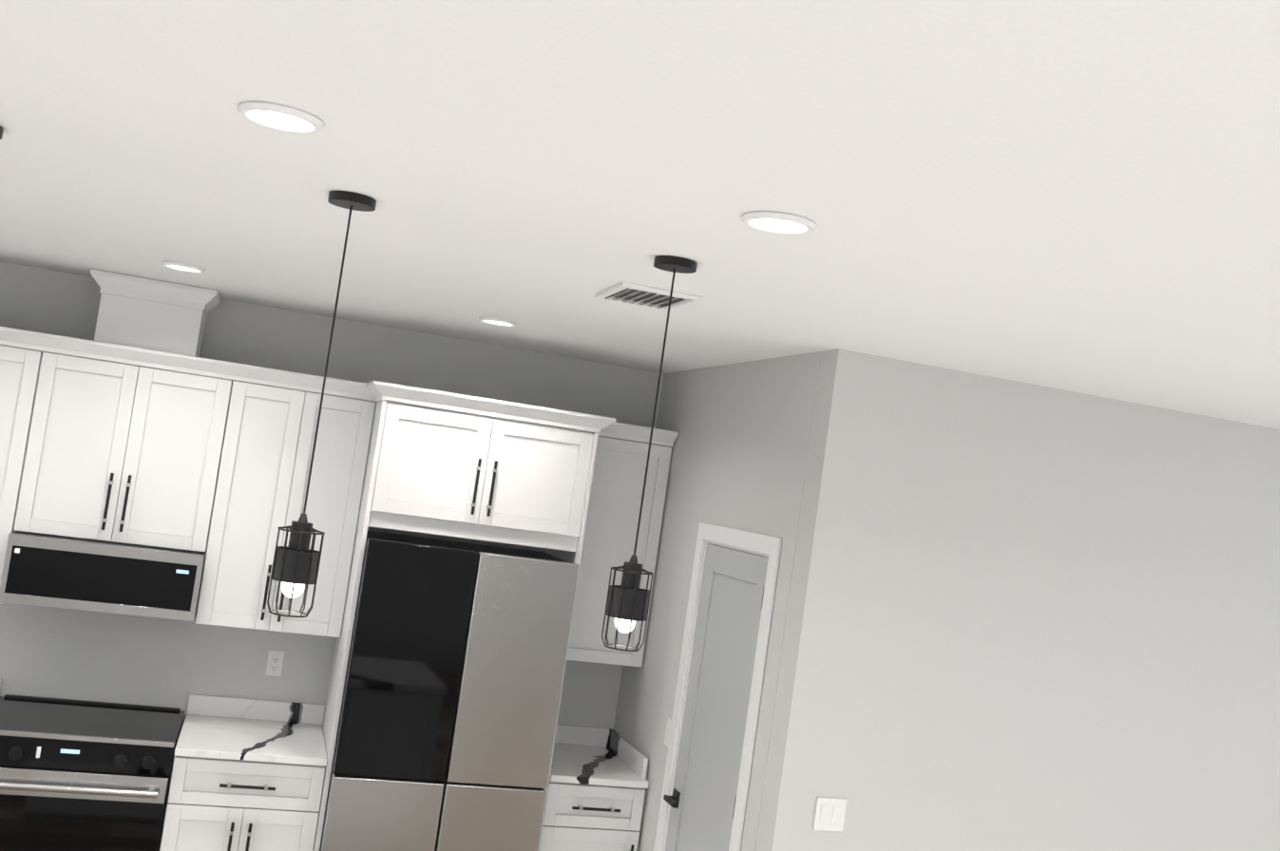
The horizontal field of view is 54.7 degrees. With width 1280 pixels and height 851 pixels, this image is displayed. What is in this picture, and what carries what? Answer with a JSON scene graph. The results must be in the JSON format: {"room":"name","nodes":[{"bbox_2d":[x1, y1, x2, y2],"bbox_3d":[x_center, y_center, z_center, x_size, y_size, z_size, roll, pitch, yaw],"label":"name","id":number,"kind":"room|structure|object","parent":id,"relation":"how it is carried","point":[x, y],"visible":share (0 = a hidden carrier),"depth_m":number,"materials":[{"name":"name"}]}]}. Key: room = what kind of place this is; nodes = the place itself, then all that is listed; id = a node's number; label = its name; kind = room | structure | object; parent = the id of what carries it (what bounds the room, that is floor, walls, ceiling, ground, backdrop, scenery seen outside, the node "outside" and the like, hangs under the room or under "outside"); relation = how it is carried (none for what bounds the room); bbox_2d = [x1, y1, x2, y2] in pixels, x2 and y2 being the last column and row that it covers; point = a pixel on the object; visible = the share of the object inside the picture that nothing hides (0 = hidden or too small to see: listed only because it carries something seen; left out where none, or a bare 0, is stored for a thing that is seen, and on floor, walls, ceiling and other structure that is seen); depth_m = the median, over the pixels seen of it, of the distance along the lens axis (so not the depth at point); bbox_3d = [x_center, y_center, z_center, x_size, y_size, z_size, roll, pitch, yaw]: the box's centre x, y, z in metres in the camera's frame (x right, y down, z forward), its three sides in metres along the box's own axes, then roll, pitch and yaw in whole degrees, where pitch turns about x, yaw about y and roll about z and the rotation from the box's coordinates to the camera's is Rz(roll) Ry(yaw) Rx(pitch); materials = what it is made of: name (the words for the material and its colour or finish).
{"room":"kitchen","nodes":[
{"label":"kitchen","id":0,"kind":"room"},
{"bbox_2d":[0,261,661,728],"bbox_3d":[-2.166,0.800,5.648,4.647,2.800,0.140,9,-3,-16],"label":"wall","id":1,"kind":"structure","parent":0,"point":[46,652],"depth_m":5.70,"materials":[{"name":"grey paint"}]},
{"bbox_2d":[0,344,60,604],"bbox_3d":[-3.005,0.154,5.160,0.960,1.060,0.324,9,-3,-16],"label":"upper cabinet","id":2,"kind":"object","parent":1,"relation":"attached to","point":[28,377],"depth_m":5.13,"materials":[{"name":"white wood"}]},
{"bbox_2d":[30,354,235,557],"bbox_3d":[-2.225,0.121,5.392,0.760,0.753,0.324,9,-3,-16],"label":"upper cabinet","id":3,"kind":"object","parent":1,"relation":"attached to","point":[217,470],"depth_m":5.25,"materials":[{"name":"white wood"}]},
{"bbox_2d":[0,531,206,621],"bbox_3d":[-2.287,0.637,5.331,0.758,0.280,0.397,9,-3,-16],"label":"microwave","id":4,"kind":"object","parent":3,"relation":"attached to","point":[54,571],"visible":0.92,"depth_m":5.14,"materials":[{"name":"silver metal"}]},
{"bbox_2d":[90,268,220,375],"bbox_3d":[-2.135,-0.435,5.411,0.510,0.369,0.347,9,-3,-16],"label":"enclosure","id":5,"kind":"object","parent":1,"relation":"attached to","point":[146,314],"visible":0.85,"depth_m":5.29,"materials":[{"name":"white wood"}]},
{"bbox_2d":[265,650,285,676],"bbox_3d":[-1.685,1.098,5.710,0.070,0.114,0.007,9,-3,-16],"label":"electrical outlet plate","id":6,"kind":"object","parent":1,"relation":"attached to","point":[275,664],"visible":1,"depth_m":5.70,"materials":[{"name":"white plastic"}]},
{"bbox_2d":[194,381,375,637],"bbox_3d":[-1.621,0.370,5.569,0.677,1.060,0.324,9,-3,-16],"label":"upper cabinet","id":7,"kind":"object","parent":1,"relation":"attached to","point":[264,475],"depth_m":5.42,"materials":[{"name":"white wood"}]},
{"bbox_2d":[566,436,671,667],"bbox_3d":[-0.177,0.595,5.996,0.452,1.060,0.324,9,-3,-16],"label":"upper cabinet","id":8,"kind":"object","parent":1,"relation":"attached to","point":[614,506],"depth_m":5.85,"materials":[{"name":"white wood"}]},
{"bbox_2d":[0,326,678,446],"bbox_3d":[-1.771,-0.260,4.868,4.360,0.072,0.985,9,-3,-16],"label":"crown molding","id":9,"kind":"structure","parent":8,"relation":"attached to","point":[378,391],"depth_m":5.32,"materials":[{"name":"white wood"}]},
{"bbox_2d":[0,0,1279,429],"bbox_3d":[1.297,-0.350,2.025,9.164,0.080,9.397,9,-3,-16],"label":"ceiling","id":10,"kind":"structure","parent":0,"point":[1079,196],"depth_m":2.33,"materials":[{"name":"paint"}]},
{"bbox_2d":[0,126,3,139],"bbox_3d":[-1.521,-0.171,2.680,0.110,0.993,0.110,9,-3,-16],"label":"pendant light","id":11,"kind":"object","parent":10,"relation":"hanging from","point":[1,131],"visible":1,"depth_m":2.71,"materials":[{"name":"black metal"}]},
{"bbox_2d":[162,261,205,273],"bbox_3d":[-1.718,-0.598,4.661,0.145,0.017,0.145,9,-3,-22],"label":"recessed light","id":12,"kind":"object","parent":10,"relation":"in","point":[184,267],"depth_m":4.64,"materials":[{"name":"white plastic"}]},
{"bbox_2d":[237,100,324,133],"bbox_3d":[-0.662,-0.569,2.282,0.145,0.017,0.145,9,-3,-22],"label":"recessed light","id":13,"kind":"object","parent":10,"relation":"in","point":[279,117],"depth_m":2.27,"materials":[{"name":"white plastic"}]},
{"bbox_2d":[267,191,376,617],"bbox_3d":[-0.750,-0.051,2.908,0.110,0.993,0.110,9,-3,-16],"label":"pendant light","id":14,"kind":"object","parent":10,"relation":"hanging from","point":[296,566],"visible":1,"depth_m":2.87,"materials":[{"name":"black metal"}]},
{"bbox_2d":[478,316,516,326],"bbox_3d":[-0.572,-0.420,4.985,0.145,0.017,0.145,9,-3,-22],"label":"recessed light","id":15,"kind":"object","parent":10,"relation":"in","point":[489,320],"depth_m":4.95,"materials":[{"name":"white plastic"}]},
{"bbox_2d":[594,282,703,311],"bbox_3d":[0.022,-0.391,3.797,0.250,0.016,0.320,9,-3,-16],"label":"ceiling vent","id":16,"kind":"object","parent":10,"relation":"in","point":[640,296],"visible":1,"depth_m":3.79,"materials":[{"name":"white metal"}]},
{"bbox_2d":[601,255,697,651],"bbox_3d":[0.023,0.070,3.136,0.110,0.993,0.110,9,-3,-16],"label":"pendant light","id":17,"kind":"object","parent":10,"relation":"hanging from","point":[627,603],"visible":1,"depth_m":3.10,"materials":[{"name":"black metal"}]},
{"bbox_2d":[741,210,816,234],"bbox_3d":[0.287,-0.421,2.562,0.145,0.017,0.145,9,-3,-22],"label":"recessed light","id":18,"kind":"object","parent":10,"relation":"in","point":[769,221],"depth_m":2.55,"materials":[{"name":"white plastic"}]},
{"bbox_2d":[611,351,817,850],"bbox_3d":[0.265,1.128,5.343,0.170,2.800,1.770,9,-3,-16],"label":"wall","id":19,"kind":"structure","parent":0,"point":[735,462],"depth_m":5.44,"materials":[{"name":"grey paint"}]},
{"bbox_2d":[664,718,671,746],"bbox_3d":[0.124,1.347,5.425,0.009,0.114,0.070,9,-3,-16],"label":"switch plate","id":20,"kind":"object","parent":19,"relation":"attached to","point":[667,732],"visible":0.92,"depth_m":5.42,"materials":[{"name":"white plastic"}]},
{"bbox_2d":[653,522,782,850],"bbox_3d":[0.294,1.467,4.977,0.193,2.100,0.858,9,-3,-16],"label":"door","id":21,"kind":"structure","parent":19,"relation":"attached to","point":[705,801],"depth_m":5.00,"materials":[{"name":"white wood"}]},
{"bbox_2d":[748,348,1279,850],"bbox_3d":[2.463,1.420,4.978,4.163,2.800,0.140,9,-3,-16],"label":"wall","id":22,"kind":"structure","parent":0,"point":[1013,617],"depth_m":4.60,"materials":[{"name":"grey paint"}]},
{"bbox_2d":[812,797,847,832],"bbox_3d":[0.672,1.375,4.367,0.116,0.114,0.008,9,-3,-16],"label":"light switch","id":23,"kind":"object","parent":22,"relation":"attached to","point":[830,814],"visible":1,"depth_m":4.37,"materials":[{"name":"white plastic"}]},
{"bbox_3d":[0.896,2.488,1.882,9.164,0.060,9.397,9,-3,-16],"label":"floor","id":24,"kind":"structure","parent":0,"visible":0},
{"bbox_2d":[0,694,185,850],"bbox_3d":[-2.380,1.673,5.127,0.762,0.920,0.684,9,-3,-16],"label":"range","id":25,"kind":"object","parent":24,"relation":"on","point":[79,775],"visible":1,"depth_m":4.91,"materials":[{"name":"black metal"}]},
{"bbox_2d":[159,756,325,850],"bbox_3d":[-1.745,1.813,5.361,0.602,0.880,0.628,9,-3,-16],"label":"base cabinet","id":26,"kind":"object","parent":24,"relation":"on","point":[219,805],"depth_m":5.07,"materials":[{"name":"white wood"}]},
{"bbox_2d":[319,531,578,850],"bbox_3d":[-0.921,1.453,5.545,0.906,1.845,0.697,9,-3,-16],"label":"fridge","id":27,"kind":"object","parent":24,"relation":"on","point":[450,702],"visible":0.96,"depth_m":5.22,"materials":[{"name":"grey metal"}]},
{"bbox_2d":[312,400,598,850],"bbox_3d":[-0.890,1.165,5.590,0.954,2.425,0.686,9,-3,-16],"label":"cabinet","id":28,"kind":"object","parent":24,"relation":"on","point":[443,472],"visible":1,"depth_m":5.34,"materials":[{"name":"white wood"}]},
{"bbox_2d":[538,781,645,850],"bbox_3d":[-0.337,2.033,5.777,0.452,0.880,0.628,9,-3,-16],"label":"base cabinet","id":29,"kind":"object","parent":24,"relation":"on","point":[578,817],"depth_m":5.49,"materials":[{"name":"white wood"}]},
{"bbox_2d":[173,693,649,788],"bbox_3d":[-1.003,1.420,5.571,2.012,0.120,0.654,9,-3,-16],"label":"countertop","id":30,"kind":"structure","parent":29,"relation":"on","point":[247,730],"depth_m":5.59,"materials":[{"name":"stone"}]}
]}

